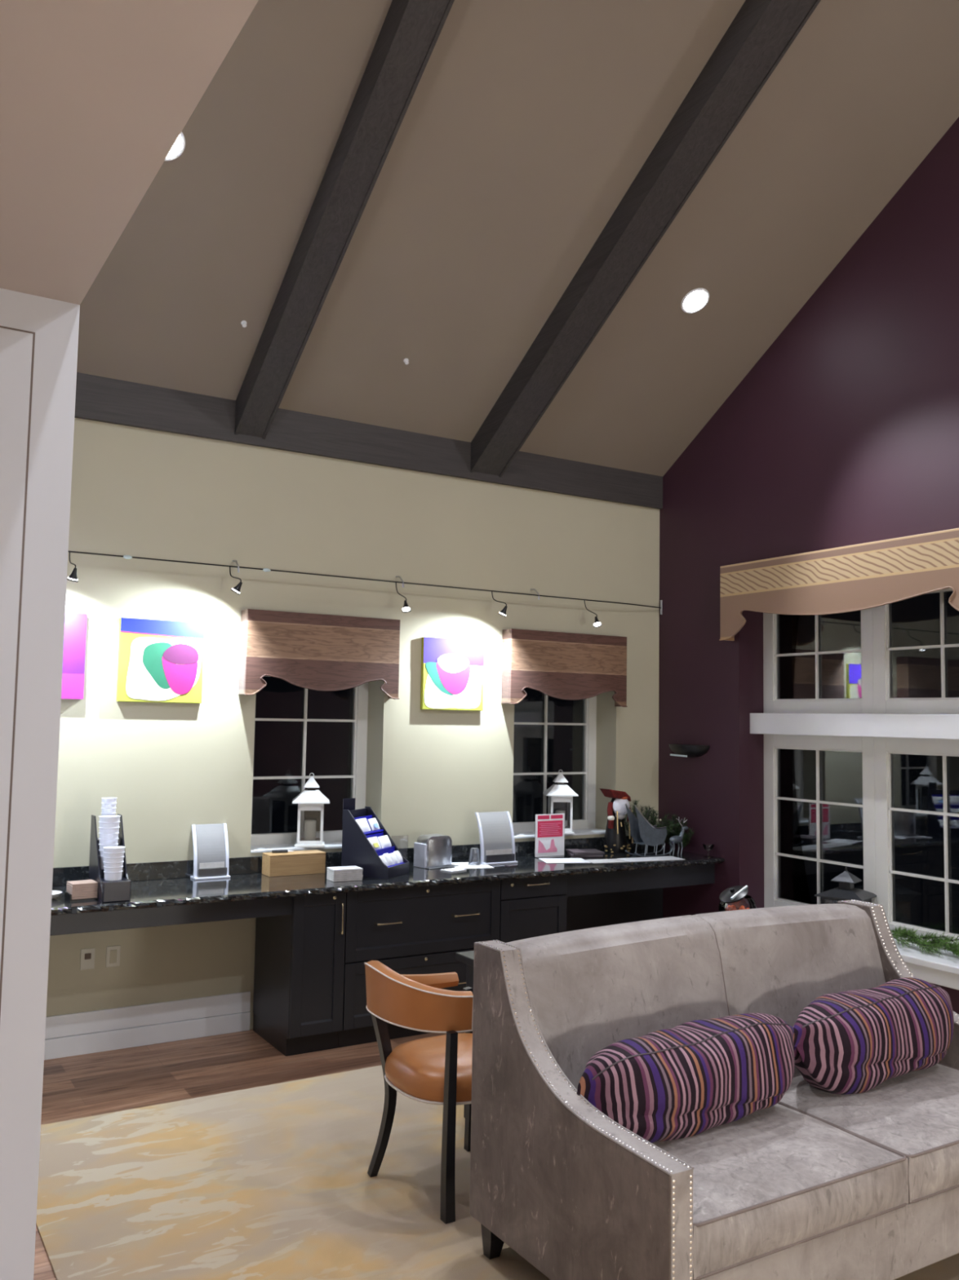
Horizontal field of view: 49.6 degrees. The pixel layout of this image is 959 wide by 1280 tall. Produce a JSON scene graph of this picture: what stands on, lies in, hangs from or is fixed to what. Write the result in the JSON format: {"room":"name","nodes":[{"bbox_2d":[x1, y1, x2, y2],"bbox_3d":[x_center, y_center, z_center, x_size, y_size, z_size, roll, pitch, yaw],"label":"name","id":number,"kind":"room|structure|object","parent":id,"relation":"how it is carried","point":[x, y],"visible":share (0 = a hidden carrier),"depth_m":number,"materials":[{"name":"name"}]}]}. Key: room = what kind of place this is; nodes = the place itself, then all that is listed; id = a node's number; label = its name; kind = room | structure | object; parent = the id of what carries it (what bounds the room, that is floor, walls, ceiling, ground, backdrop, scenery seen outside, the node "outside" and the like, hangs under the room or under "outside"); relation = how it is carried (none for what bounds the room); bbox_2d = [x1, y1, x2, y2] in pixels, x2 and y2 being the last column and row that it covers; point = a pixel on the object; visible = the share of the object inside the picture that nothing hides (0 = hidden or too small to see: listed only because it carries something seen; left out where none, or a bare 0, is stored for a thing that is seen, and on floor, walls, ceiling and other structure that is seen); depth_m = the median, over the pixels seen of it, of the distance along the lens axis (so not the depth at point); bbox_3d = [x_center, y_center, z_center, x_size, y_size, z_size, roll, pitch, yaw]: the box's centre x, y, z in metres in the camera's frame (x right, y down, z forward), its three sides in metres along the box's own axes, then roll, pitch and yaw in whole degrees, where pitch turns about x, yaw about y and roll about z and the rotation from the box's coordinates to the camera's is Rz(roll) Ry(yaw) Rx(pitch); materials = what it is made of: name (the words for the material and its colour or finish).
{"room":"lounge","nodes":[
{"label":"lounge","id":0,"kind":"room"},
{"bbox_2d":[0,288,79,1279],"bbox_3d":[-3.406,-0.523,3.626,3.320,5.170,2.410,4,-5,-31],"label":"door frame","id":1,"kind":"structure","parent":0,"point":[55,323],"depth_m":3.36,"materials":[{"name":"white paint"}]},
{"bbox_2d":[0,327,33,975],"bbox_3d":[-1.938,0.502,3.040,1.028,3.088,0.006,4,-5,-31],"label":"door","id":2,"kind":"structure","parent":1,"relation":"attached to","point":[15,346],"depth_m":3.35,"materials":[{"name":"white paint"}]},
{"bbox_2d":[0,0,258,304],"bbox_3d":[-1.048,-1.446,-0.155,3.320,0.080,6.590,4,-5,-31],"label":"ceiling","id":3,"kind":"structure","parent":0,"point":[95,95],"depth_m":2.38,"materials":[{"name":"paint"}]},
{"bbox_2d":[33,1029,465,1279],"bbox_3d":[0.313,2.064,2.041,8.700,0.100,9.700,4,-5,-31],"label":"floor","id":4,"kind":"structure","parent":0,"point":[92,1084],"depth_m":5.38,"materials":[{"name":"brown wood"}]},
{"bbox_2d":[253,892,346,1056],"bbox_3d":[-1.029,1.849,5.939,0.312,0.872,0.626,4,-5,-31],"label":"base cabinet","id":5,"kind":"object","parent":4,"relation":"on","point":[298,1004],"visible":0.78,"depth_m":5.74,"materials":[{"name":"grey paint"}]},
{"bbox_2d":[337,880,500,1048],"bbox_3d":[-0.458,1.885,6.286,1.024,0.872,0.626,4,-5,-31],"label":"base cabinet","id":6,"kind":"object","parent":4,"relation":"on","point":[420,930],"visible":0.52,"depth_m":6.01,"materials":[{"name":"grey paint"}]},
{"bbox_2d":[51,847,724,915],"bbox_3d":[-0.464,1.429,6.294,4.676,0.036,0.693,4,-5,-31],"label":"countertop","id":7,"kind":"structure","parent":6,"relation":"on","point":[146,894],"depth_m":5.88,"materials":[{"name":"black stone"}]},
{"bbox_2d":[52,890,62,898],"bbox_3d":[-2.174,1.284,5.208,0.150,0.030,0.150,4,-5,-31],"label":"saucer","id":8,"kind":"object","parent":7,"relation":"on","point":[55,893],"visible":0.24,"depth_m":5.25,"materials":[{"name":"white ceramic"}]},
{"bbox_2d":[64,879,97,902],"bbox_3d":[-1.999,1.260,5.223,0.138,0.086,0.120,4,-5,-35],"label":"napkin stack","id":9,"kind":"object","parent":7,"relation":"on","point":[81,890],"visible":1,"depth_m":5.18,"materials":[{"name":"beige paper"}]},
{"bbox_2d":[64,897,97,902],"bbox_3d":[-2.000,1.298,5.220,0.138,0.008,0.120,4,-5,-35],"label":"tray","id":10,"kind":"object","parent":7,"relation":"on","point":[70,899],"depth_m":5.17,"materials":[{"name":"black plastic"}]},
{"bbox_2d":[88,813,131,902],"bbox_3d":[-1.891,1.112,5.325,0.138,0.400,0.355,4,-5,-31],"label":"caddy","id":11,"kind":"object","parent":7,"relation":"on","point":[117,891],"visible":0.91,"depth_m":5.26,"materials":[{"name":"black plastic"}]},
{"bbox_2d":[101,797,117,815],"bbox_3d":[-1.943,0.933,5.437,0.078,0.210,0.078,4,-5,-31],"label":"cup stack","id":12,"kind":"object","parent":11,"relation":"on","point":[108,807],"visible":0.54,"depth_m":5.41,"materials":[{"name":"white paper"}]},
{"bbox_2d":[98,815,120,869],"bbox_3d":[-1.904,1.039,5.330,0.106,0.265,0.106,4,-5,-31],"label":"cup stack","id":13,"kind":"object","parent":11,"relation":"on","point":[108,827],"visible":0.84,"depth_m":5.29,"materials":[{"name":"white paper"}]},
{"bbox_2d":[103,845,125,880],"bbox_3d":[-1.843,1.125,5.228,0.106,0.160,0.106,4,-5,-31],"label":"cup stack","id":14,"kind":"object","parent":11,"relation":"on","point":[113,856],"visible":1,"depth_m":5.19,"materials":[{"name":"white paper"}]},
{"bbox_2d":[49,896,292,935],"bbox_3d":[-1.687,1.404,5.281,1.536,0.108,0.030,4,-5,-31],"label":"apron","id":15,"kind":"object","parent":7,"relation":"attached to","point":[82,922],"visible":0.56,"depth_m":5.32,"materials":[{"name":"grey paint"}]},
{"bbox_2d":[190,823,231,879],"bbox_3d":[-1.549,1.218,5.984,0.205,0.300,0.123,4,-5,-31],"label":"brochure holder","id":16,"kind":"object","parent":7,"relation":"on","point":[210,841],"visible":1,"depth_m":5.98,"materials":[{"name":"plastic"}]},
{"bbox_2d":[262,849,325,876],"bbox_3d":[-1.105,1.329,6.183,0.350,0.124,0.130,4,-5,-31],"label":"wooden box","id":17,"kind":"object","parent":7,"relation":"on","point":[313,861],"visible":0.99,"depth_m":6.12,"materials":[{"name":"brown wood"}]},
{"bbox_2d":[271,849,293,853],"bbox_3d":[-1.167,1.255,6.162,0.128,0.016,0.016,2,-5,-19],"label":"marker pen","id":18,"kind":"object","parent":17,"relation":"on","point":[276,851],"visible":1,"depth_m":6.16,"materials":[{"name":"white plastic"}]},
{"bbox_2d":[326,865,363,881],"bbox_3d":[-0.775,1.346,5.978,0.178,0.068,0.120,3,-5,-27],"label":"napkin stack","id":19,"kind":"object","parent":7,"relation":"on","point":[340,873],"visible":1,"depth_m":5.93,"materials":[{"name":"white paper"}]},
{"bbox_2d":[341,806,409,879],"bbox_3d":[-0.619,1.210,6.228,0.310,0.385,0.280,-1,-5,23],"label":"rack","id":20,"kind":"object","parent":7,"relation":"on","point":[357,849],"visible":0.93,"depth_m":6.13,"materials":[{"name":"black plastic"}]},
{"bbox_2d":[342,798,355,810],"bbox_3d":[-0.807,1.193,6.382,0.090,0.435,0.008,5,-6,-41],"label":"sign","id":21,"kind":"object","parent":20,"relation":"attached to","point":[348,803],"visible":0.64,"depth_m":6.39,"materials":[{"name":"black plastic"}]},
{"bbox_2d":[355,817,371,832],"bbox_3d":[-0.697,1.107,6.204,0.044,0.075,0.140,-1,-5,23],"label":"snack packet","id":22,"kind":"object","parent":20,"relation":"in","point":[362,823],"visible":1,"depth_m":6.19,"materials":[{"name":"white plastic"}]},
{"bbox_2d":[368,817,380,830],"bbox_3d":[-0.639,1.122,6.325,0.048,0.066,0.100,-1,-5,23],"label":"snack packet","id":23,"kind":"object","parent":20,"relation":"in","point":[373,822],"visible":1,"depth_m":6.30,"materials":[{"name":"white plastic"}]},
{"bbox_2d":[367,835,382,849],"bbox_3d":[-0.622,1.208,6.159,0.050,0.071,0.130,-1,-5,23],"label":"snack packet","id":24,"kind":"object","parent":20,"relation":"in","point":[374,841],"visible":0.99,"depth_m":6.15,"materials":[{"name":"white paper"}]},
{"bbox_2d":[377,835,391,848],"bbox_3d":[-0.573,1.220,6.284,0.041,0.066,0.130,-1,-5,23],"label":"snack packet","id":25,"kind":"object","parent":20,"relation":"in","point":[384,841],"visible":1,"depth_m":6.26,"materials":[{"name":"white paper"}]},
{"bbox_2d":[382,853,393,866],"bbox_3d":[-0.541,1.301,6.152,0.043,0.068,0.066,-1,-5,23],"label":"snack packet","id":26,"kind":"object","parent":20,"relation":"in","point":[387,856],"visible":1,"depth_m":6.14,"materials":[{"name":"white paper"}]},
{"bbox_2d":[388,852,398,864],"bbox_3d":[-0.514,1.308,6.213,0.041,0.062,0.066,-1,-5,23],"label":"snack packet","id":27,"kind":"object","parent":20,"relation":"in","point":[393,855],"visible":0.99,"depth_m":6.20,"materials":[{"name":"white paper"}]},
{"bbox_2d":[393,850,403,863],"bbox_3d":[-0.490,1.311,6.276,0.043,0.068,0.066,-1,-5,23],"label":"snack packet","id":28,"kind":"object","parent":20,"relation":"in","point":[397,853],"visible":1,"depth_m":6.26,"materials":[{"name":"white paper"}]},
{"bbox_2d":[413,833,458,869],"bbox_3d":[-0.274,1.338,6.585,0.238,0.195,0.170,5,-6,-39],"label":"napkin dispenser","id":29,"kind":"object","parent":7,"relation":"on","point":[431,851],"visible":1,"depth_m":6.53,"materials":[{"name":"metal"}]},
{"bbox_2d":[425,864,458,869],"bbox_3d":[-0.275,1.432,6.579,0.235,0.006,0.170,5,-6,-39],"label":"tray","id":30,"kind":"object","parent":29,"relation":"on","point":[427,866],"depth_m":6.51,"materials":[{"name":"metal"}]},
{"bbox_2d":[440,867,466,872],"bbox_3d":[-0.161,1.421,6.414,0.100,0.006,0.130,-3,-6,43],"label":"card","id":31,"kind":"object","parent":7,"relation":"on","point":[451,869],"visible":1,"depth_m":6.40,"materials":[{"name":"white paper"}]},
{"bbox_2d":[451,862,493,868],"bbox_3d":[-0.062,1.442,6.644,0.240,0.002,0.270,2,-5,-17],"label":"paper sheet","id":32,"kind":"object","parent":7,"relation":"on","point":[461,864],"visible":0.71,"depth_m":6.61,"materials":[{"name":"white paper"}]},
{"bbox_2d":[467,848,480,865],"bbox_3d":[-0.032,1.392,6.677,0.082,0.103,0.082,4,-5,-31],"label":"plastic cup","id":33,"kind":"object","parent":32,"relation":"on","point":[471,849],"visible":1,"depth_m":6.70,"materials":[{"name":"clear plastic"}]},
{"bbox_2d":[475,811,517,865],"bbox_3d":[0.110,1.296,6.801,0.260,0.325,0.133,4,-5,-31],"label":"brochure holder","id":34,"kind":"object","parent":7,"relation":"on","point":[497,842],"visible":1,"depth_m":6.79,"materials":[{"name":"plastic"}]},
{"bbox_2d":[535,813,570,858],"bbox_3d":[0.499,1.342,7.129,0.252,0.296,0.090,4,-5,-31],"label":"sign","id":35,"kind":"object","parent":7,"relation":"on","point":[549,828],"visible":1,"depth_m":7.15,"materials":[{"name":"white paper"}]},
{"bbox_2d":[537,839,557,853],"bbox_3d":[0.468,1.415,7.134,0.160,0.090,0.001,4,-5,-31],"label":"print","id":36,"kind":"object","parent":35,"relation":"on","point":[544,846],"depth_m":7.13},
{"bbox_2d":[539,857,591,863],"bbox_3d":[0.568,1.476,6.945,0.300,0.002,0.220,2,-4,-11],"label":"paper sheet","id":37,"kind":"object","parent":7,"relation":"on","point":[547,860],"visible":1,"depth_m":6.94,"materials":[{"name":"white paper"}]},
{"bbox_2d":[567,852,603,857],"bbox_3d":[0.733,1.490,7.210,0.222,0.018,0.182,1,-4,-6],"label":"leather folder","id":38,"kind":"object","parent":7,"relation":"on","point":[568,853],"visible":0.71,"depth_m":7.12,"materials":[{"name":"black leather"}]},
{"bbox_2d":[566,848,604,854],"bbox_3d":[0.733,1.472,7.211,0.222,0.018,0.182,2,-4,-13],"label":"leather folder","id":39,"kind":"object","parent":38,"relation":"on","point":[574,851],"visible":1,"depth_m":7.16,"materials":[{"name":"black leather"}]},
{"bbox_2d":[584,858,628,863],"bbox_3d":[0.849,1.482,6.964,0.260,0.002,0.160,3,-5,-19],"label":"paper sheet","id":40,"kind":"object","parent":7,"relation":"on","point":[602,860],"visible":1,"depth_m":6.96,"materials":[{"name":"white paper"}]},
{"bbox_2d":[600,788,633,853],"bbox_3d":[0.977,1.296,7.467,0.232,0.455,0.188,4,-5,-31],"label":"figurine","id":41,"kind":"object","parent":7,"relation":"on","point":[615,840],"visible":0.97,"depth_m":7.41,"materials":[{"name":"red fabric"}]},
{"bbox_2d":[600,788,631,801],"bbox_3d":[0.975,1.113,7.459,0.200,0.090,0.130,4,-5,-31],"label":"hat","id":42,"kind":"object","parent":41,"relation":"attached to","point":[615,795],"depth_m":7.41,"materials":[{"name":"red fabric"}]},
{"bbox_2d":[625,803,673,857],"bbox_3d":[1.196,1.335,7.314,0.358,0.364,0.113,4,-5,-31],"label":"sleigh","id":43,"kind":"object","parent":7,"relation":"on","point":[642,832],"visible":1,"depth_m":7.28,"materials":[{"name":"metal"}]},
{"bbox_2d":[617,856,684,862],"bbox_3d":[1.173,1.498,7.103,0.440,0.002,0.170,3,-5,-23],"label":"paper sheet","id":44,"kind":"object","parent":7,"relation":"on","point":[656,858],"visible":1,"depth_m":7.10,"materials":[{"name":"white paper"}]},
{"bbox_2d":[623,799,695,848],"bbox_3d":[1.267,1.335,7.526,0.450,0.361,0.429,4,-5,-31],"label":"evergreen garland","id":45,"kind":"object","parent":7,"relation":"on","point":[673,829],"visible":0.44,"depth_m":7.59,"materials":[{"name":"green plant"}]},
{"bbox_2d":[669,817,688,855],"bbox_3d":[1.423,1.397,7.403,0.175,0.262,0.066,4,-5,-31],"label":"reindeer","id":46,"kind":"object","parent":7,"relation":"on","point":[674,839],"visible":1,"depth_m":7.38,"materials":[{"name":"grey paint"}]},
{"bbox_2d":[702,844,714,857],"bbox_3d":[1.607,1.479,7.287,0.084,0.085,0.084,4,-5,-31],"label":"candle holder","id":47,"kind":"object","parent":7,"relation":"on","point":[704,845],"visible":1,"depth_m":7.28,"materials":[{"name":"clear glass"}]},
{"bbox_2d":[36,1065,958,1279],"bbox_3d":[1.944,2.060,2.332,4.575,0.008,7.995,4,-5,-31],"label":"carpet","id":48,"kind":"object","parent":4,"relation":"on","point":[268,1182],"visible":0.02,"depth_m":4.01,"materials":[{"name":"beige carpet"}]},
{"bbox_2d":[364,960,473,1223],"bbox_3d":[-0.125,1.720,4.150,0.666,0.885,0.610,4,-5,-31],"label":"armchair","id":49,"kind":"object","parent":48,"relation":"on","point":[437,1069],"visible":0.84,"depth_m":3.93,"materials":[{"name":"brown leather"}]},
{"bbox_2d":[455,950,474,1118],"bbox_3d":[0.868,1.867,4.984,1.820,0.742,0.810,4,-5,-31],"label":"table","id":50,"kind":"object","parent":48,"relation":"on","point":[467,957],"visible":0.12,"depth_m":4.82,"materials":[{"name":"black wood"}]},
{"bbox_2d":[718,884,756,911],"bbox_3d":[1.387,1.432,5.582,0.200,0.232,0.200,4,-5,-31],"label":"jar","id":51,"kind":"object","parent":50,"relation":"on","point":[735,893],"visible":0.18,"depth_m":5.55,"materials":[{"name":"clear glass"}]},
{"bbox_2d":[469,899,958,1279],"bbox_3d":[1.093,1.606,3.711,1.996,1.076,1.044,4,-5,-31],"label":"sofa","id":52,"kind":"object","parent":48,"relation":"on","point":[815,1184],"visible":0.77,"depth_m":3.38,"materials":[{"name":"beige fabric"}]},
{"bbox_2d":[577,1013,794,1142],"bbox_3d":[0.718,1.471,3.495,0.986,0.338,0.326,4,-5,-32],"label":"throw pillow","id":53,"kind":"object","parent":52,"relation":"on","point":[691,1078],"visible":0.9,"depth_m":3.34,"materials":[{"name":"fabric"}]},
{"bbox_2d":[652,1103,908,1279],"bbox_3d":[0.787,1.681,3.327,0.910,0.171,0.717,4,-5,-31],"label":"seat cushion","id":54,"kind":"object","parent":52,"relation":"on","point":[777,1179],"depth_m":3.11,"materials":[{"name":"beige fabric"}]},
{"bbox_2d":[779,1063,958,1202],"bbox_3d":[1.566,1.731,3.800,0.910,0.171,0.717,4,-5,-31],"label":"seat cushion","id":55,"kind":"object","parent":52,"relation":"on","point":[913,1116],"depth_m":3.56,"materials":[{"name":"beige fabric"}]},
{"bbox_2d":[792,977,954,1094],"bbox_3d":[1.506,1.506,3.974,0.948,0.347,0.327,4,-5,-31],"label":"throw pillow","id":56,"kind":"object","parent":52,"relation":"on","point":[849,1042],"visible":0.98,"depth_m":3.79,"materials":[{"name":"fabric"}]},
{"bbox_2d":[499,875,567,942],"bbox_3d":[0.194,1.927,6.683,0.500,0.872,0.626,4,-5,-31],"label":"base cabinet","id":57,"kind":"object","parent":4,"relation":"on","point":[532,907],"visible":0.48,"depth_m":6.46,"materials":[{"name":"grey paint"}]},
{"bbox_2d":[564,863,715,931],"bbox_3d":[0.946,1.976,7.173,1.294,0.873,0.570,4,-5,-31],"label":"apron","id":58,"kind":"object","parent":4,"relation":"on","point":[595,900],"visible":0.28,"depth_m":7.28,"materials":[{"name":"grey paint"}]},
{"bbox_2d":[46,417,659,1029],"bbox_3d":[-2.001,0.410,6.017,8.300,3.720,0.300,4,-5,-31],"label":"wall","id":59,"kind":"structure","parent":0,"point":[170,768],"depth_m":6.37,"materials":[{"name":"beige paint"}]},
{"bbox_2d":[61,612,87,698],"bbox_3d":[-2.381,0.078,5.609,0.472,0.472,0.034,4,-5,-31],"label":"picture","id":60,"kind":"object","parent":59,"relation":"attached to","point":[75,626],"visible":0.28,"depth_m":5.69},
{"bbox_2d":[80,947,95,969],"bbox_3d":[-2.138,1.741,5.665,0.074,0.112,0.009,4,-5,-31],"label":"wall outlet","id":61,"kind":"object","parent":59,"relation":"attached to","point":[87,955],"visible":1,"depth_m":5.66,"materials":[{"name":"beige plastic"}]},
{"bbox_2d":[84,952,91,959],"bbox_3d":[-2.136,1.726,5.664,0.034,0.032,0.004,4,-5,-31],"label":"receptacle","id":62,"kind":"object","parent":61,"relation":"attached to","point":[87,955],"depth_m":5.66,"materials":[{"name":"plastic"}]},
{"bbox_2d":[106,945,120,967],"bbox_3d":[-2.023,1.748,5.735,0.074,0.112,0.009,4,-5,-31],"label":"wall outlet","id":63,"kind":"object","parent":59,"relation":"attached to","point":[113,955],"visible":1,"depth_m":5.73,"materials":[{"name":"beige plastic"}]},
{"bbox_2d":[44,991,250,1060],"bbox_3d":[-2.003,2.142,5.716,1.530,0.222,0.018,4,-5,-31],"label":"baseboard","id":64,"kind":"structure","parent":59,"relation":"attached to","point":[67,1035],"depth_m":5.79,"materials":[{"name":"white paint"}]},
{"bbox_2d":[116,617,204,703],"bbox_3d":[-1.821,0.122,5.947,0.474,0.471,0.037,4,-5,-31],"label":"picture","id":65,"kind":"object","parent":59,"relation":"attached to","point":[160,661],"visible":1,"depth_m":5.92},
{"bbox_2d":[250,675,368,853],"bbox_3d":[-1.064,0.725,6.567,0.857,1.152,0.304,4,-5,-31],"label":"window","id":66,"kind":"structure","parent":59,"relation":"in","point":[260,842],"depth_m":6.72,"materials":[{"name":"white wood"}]},
{"bbox_2d":[292,773,329,848],"bbox_3d":[-1.050,1.054,6.458,0.226,0.450,0.226,2,-4,-9],"label":"lantern","id":67,"kind":"object","parent":66,"relation":"on","point":[311,798],"visible":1,"depth_m":6.39,"materials":[{"name":"white paint"}]},
{"bbox_2d":[304,819,316,839],"bbox_3d":[-1.052,1.179,6.448,0.072,0.120,0.072,2,-4,-9],"label":"candle","id":68,"kind":"object","parent":67,"relation":"on","point":[309,824],"depth_m":6.42,"materials":[{"name":"beige wax"}]},
{"bbox_2d":[238,608,400,699],"bbox_3d":[-0.970,0.100,6.417,1.010,0.510,0.127,4,-5,-31],"label":"valance","id":69,"kind":"object","parent":59,"relation":"attached to","point":[323,652],"visible":1,"depth_m":6.34,"materials":[{"name":"wood"}]},
{"bbox_2d":[52,835,659,886],"bbox_3d":[-0.644,1.381,6.593,4.674,0.098,0.023,4,-5,-31],"label":"backsplash","id":70,"kind":"structure","parent":59,"relation":"attached to","point":[144,871],"depth_m":6.13,"materials":[{"name":"black stone"}]},
{"bbox_2d":[68,551,662,614],"bbox_3d":[-0.581,-0.376,6.696,4.663,0.110,0.113,4,-5,-31],"label":"track rail","id":71,"kind":"object","parent":59,"relation":"attached to","point":[126,557],"visible":0.97,"depth_m":6.51,"materials":[{"name":"metal"}]},
{"bbox_2d":[66,551,78,582],"bbox_3d":[-2.188,-0.394,5.562,0.061,0.184,0.175,4,-5,-31],"label":"track spotlight","id":72,"kind":"object","parent":71,"relation":"attached to","point":[73,577],"visible":0.98,"depth_m":5.49,"materials":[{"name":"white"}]},
{"bbox_2d":[229,566,242,595],"bbox_3d":[-1.430,-0.346,6.022,0.064,0.183,0.176,4,-5,-31],"label":"track spotlight","id":73,"kind":"object","parent":71,"relation":"attached to","point":[237,588],"visible":1,"depth_m":5.96,"materials":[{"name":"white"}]},
{"bbox_2d":[395,582,411,613],"bbox_3d":[-0.492,-0.275,6.584,0.062,0.209,0.191,4,-5,-31],"label":"track spotlight","id":74,"kind":"object","parent":71,"relation":"attached to","point":[406,608],"visible":1,"depth_m":6.53,"materials":[{"name":"white"}]},
{"bbox_2d":[491,591,506,617],"bbox_3d":[0.121,-0.243,6.966,0.059,0.192,0.175,4,-5,-31],"label":"track spotlight","id":75,"kind":"object","parent":71,"relation":"attached to","point":[503,612],"visible":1,"depth_m":6.90,"materials":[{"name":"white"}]},
{"bbox_2d":[583,600,601,627],"bbox_3d":[0.797,-0.192,7.368,0.062,0.211,0.191,4,-5,-31],"label":"track spotlight","id":76,"kind":"object","parent":71,"relation":"attached to","point":[597,624],"visible":1,"depth_m":7.32,"materials":[{"name":"white"}]},
{"bbox_2d":[75,372,662,509],"bbox_3d":[-0.595,-1.262,6.790,4.680,0.251,0.035,4,-5,-31],"label":"beam","id":77,"kind":"structure","parent":59,"relation":"attached to","point":[98,398],"depth_m":6.61,"materials":[{"name":"wood"}]},
{"bbox_2d":[420,636,484,711],"bbox_3d":[-0.178,0.231,6.946,0.466,0.477,0.036,4,-5,-31],"label":"picture","id":78,"kind":"object","parent":59,"relation":"attached to","point":[452,669],"visible":1,"depth_m":6.92},
{"bbox_2d":[512,693,605,839],"bbox_3d":[0.544,0.827,7.546,0.903,1.152,0.304,4,-5,-31],"label":"window","id":79,"kind":"structure","parent":59,"relation":"in","point":[587,825],"depth_m":7.80,"materials":[{"name":"white wood"}]},
{"bbox_2d":[542,769,578,834],"bbox_3d":[0.580,1.157,7.449,0.226,0.450,0.226,1,-4,-3],"label":"lantern","id":80,"kind":"object","parent":79,"relation":"on","point":[560,792],"visible":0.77,"depth_m":7.38,"materials":[{"name":"white paint"}]},
{"bbox_2d":[501,628,627,706],"bbox_3d":[0.618,0.210,7.383,1.013,0.516,0.127,4,-5,-31],"label":"valance","id":81,"kind":"object","parent":59,"relation":"attached to","point":[571,666],"visible":1,"depth_m":7.30,"materials":[{"name":"wood"}]},
{"bbox_2d":[76,0,958,476],"bbox_3d":[1.794,-3.092,3.284,5.160,3.000,9.300,4,-5,-31],"label":"ceiling","id":82,"kind":"structure","parent":0,"point":[526,125],"depth_m":5.67,"materials":[{"name":"beige paint"}]},
{"bbox_2d":[164,131,185,160],"bbox_3d":[-1.474,-2.333,4.859,0.190,0.106,0.162,4,-5,-31],"label":"recessed light","id":83,"kind":"object","parent":82,"relation":"in","point":[179,147],"visible":0.23,"depth_m":4.90,"materials":[{"name":"white paint"}]},
{"bbox_2d":[235,0,454,439],"bbox_3d":[0.973,-3.004,2.582,0.190,3.090,8.970,4,-5,-31],"label":"beam","id":84,"kind":"structure","parent":82,"relation":"attached to","point":[411,30],"depth_m":5.18,"materials":[{"name":"wood"}]},
{"bbox_2d":[470,0,821,477],"bbox_3d":[2.406,-2.913,3.454,0.250,3.090,8.970,4,-5,-31],"label":"ceiling beam","id":85,"kind":"structure","parent":82,"relation":"attached to","point":[762,32],"depth_m":5.76,"materials":[{"name":"wood"}]},
{"bbox_2d":[680,288,709,313],"bbox_3d":[1.369,-2.152,6.588,0.190,0.106,0.162,4,-5,-31],"label":"recessed light","id":86,"kind":"object","parent":82,"relation":"in","point":[695,300],"visible":1,"depth_m":6.58,"materials":[{"name":"white paint"}]},
{"bbox_2d":[658,116,958,1014],"bbox_3d":[3.887,-1.061,4.257,0.360,6.590,9.000,4,-5,-31],"label":"wall","id":87,"kind":"structure","parent":0,"point":[845,430],"depth_m":6.87,"materials":[{"name":"paint"}]},
{"bbox_2d":[668,743,710,757],"bbox_3d":[1.489,0.809,7.541,0.115,0.095,0.400,4,-5,-31],"label":"wall sconce","id":88,"kind":"object","parent":87,"relation":"attached to","point":[681,750],"visible":1,"depth_m":7.47,"materials":[{"name":"metal"}]},
{"bbox_2d":[719,528,958,640],"bbox_3d":[2.248,-0.308,6.404,0.127,0.521,2.011,4,-5,-31],"label":"valance","id":89,"kind":"object","parent":87,"relation":"attached to","point":[870,575],"visible":1,"depth_m":6.35,"materials":[{"name":"gold fabric"}]},
{"bbox_2d":[750,713,958,739],"bbox_3d":[2.505,0.529,6.401,0.200,0.143,2.068,4,-5,-31],"label":"trim","id":90,"kind":"structure","parent":87,"relation":"attached to","point":[944,726],"depth_m":6.45,"materials":[{"name":"white paint"}]},
{"bbox_2d":[763,587,958,951],"bbox_3d":[2.560,0.728,6.421,0.065,2.195,2.068,4,-5,-31],"label":"window","id":91,"kind":"structure","parent":87,"relation":"in","point":[788,873],"depth_m":6.71,"materials":[{"name":"white wood"}]},
{"bbox_2d":[893,939,958,990],"bbox_3d":[2.402,1.871,6.191,0.330,0.126,2.167,4,-5,-31],"label":"sill","id":92,"kind":"structure","parent":87,"relation":"attached to","point":[944,971],"depth_m":5.78,"materials":[{"name":"white paint"}]},
{"bbox_2d":[813,866,876,903],"bbox_3d":[2.273,1.614,6.430,0.294,0.415,0.294,-2,-6,39],"label":"lantern","id":93,"kind":"object","parent":92,"relation":"on","point":[846,891],"visible":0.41,"depth_m":6.39,"materials":[{"name":"grey metal"}]},
{"bbox_2d":[890,925,958,958],"bbox_3d":[2.612,1.714,5.870,0.269,0.143,0.862,4,-5,-31],"label":"pine sprig","id":94,"kind":"object","parent":92,"relation":"on","point":[934,945],"visible":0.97,"depth_m":5.95,"materials":[{"name":"plant"}]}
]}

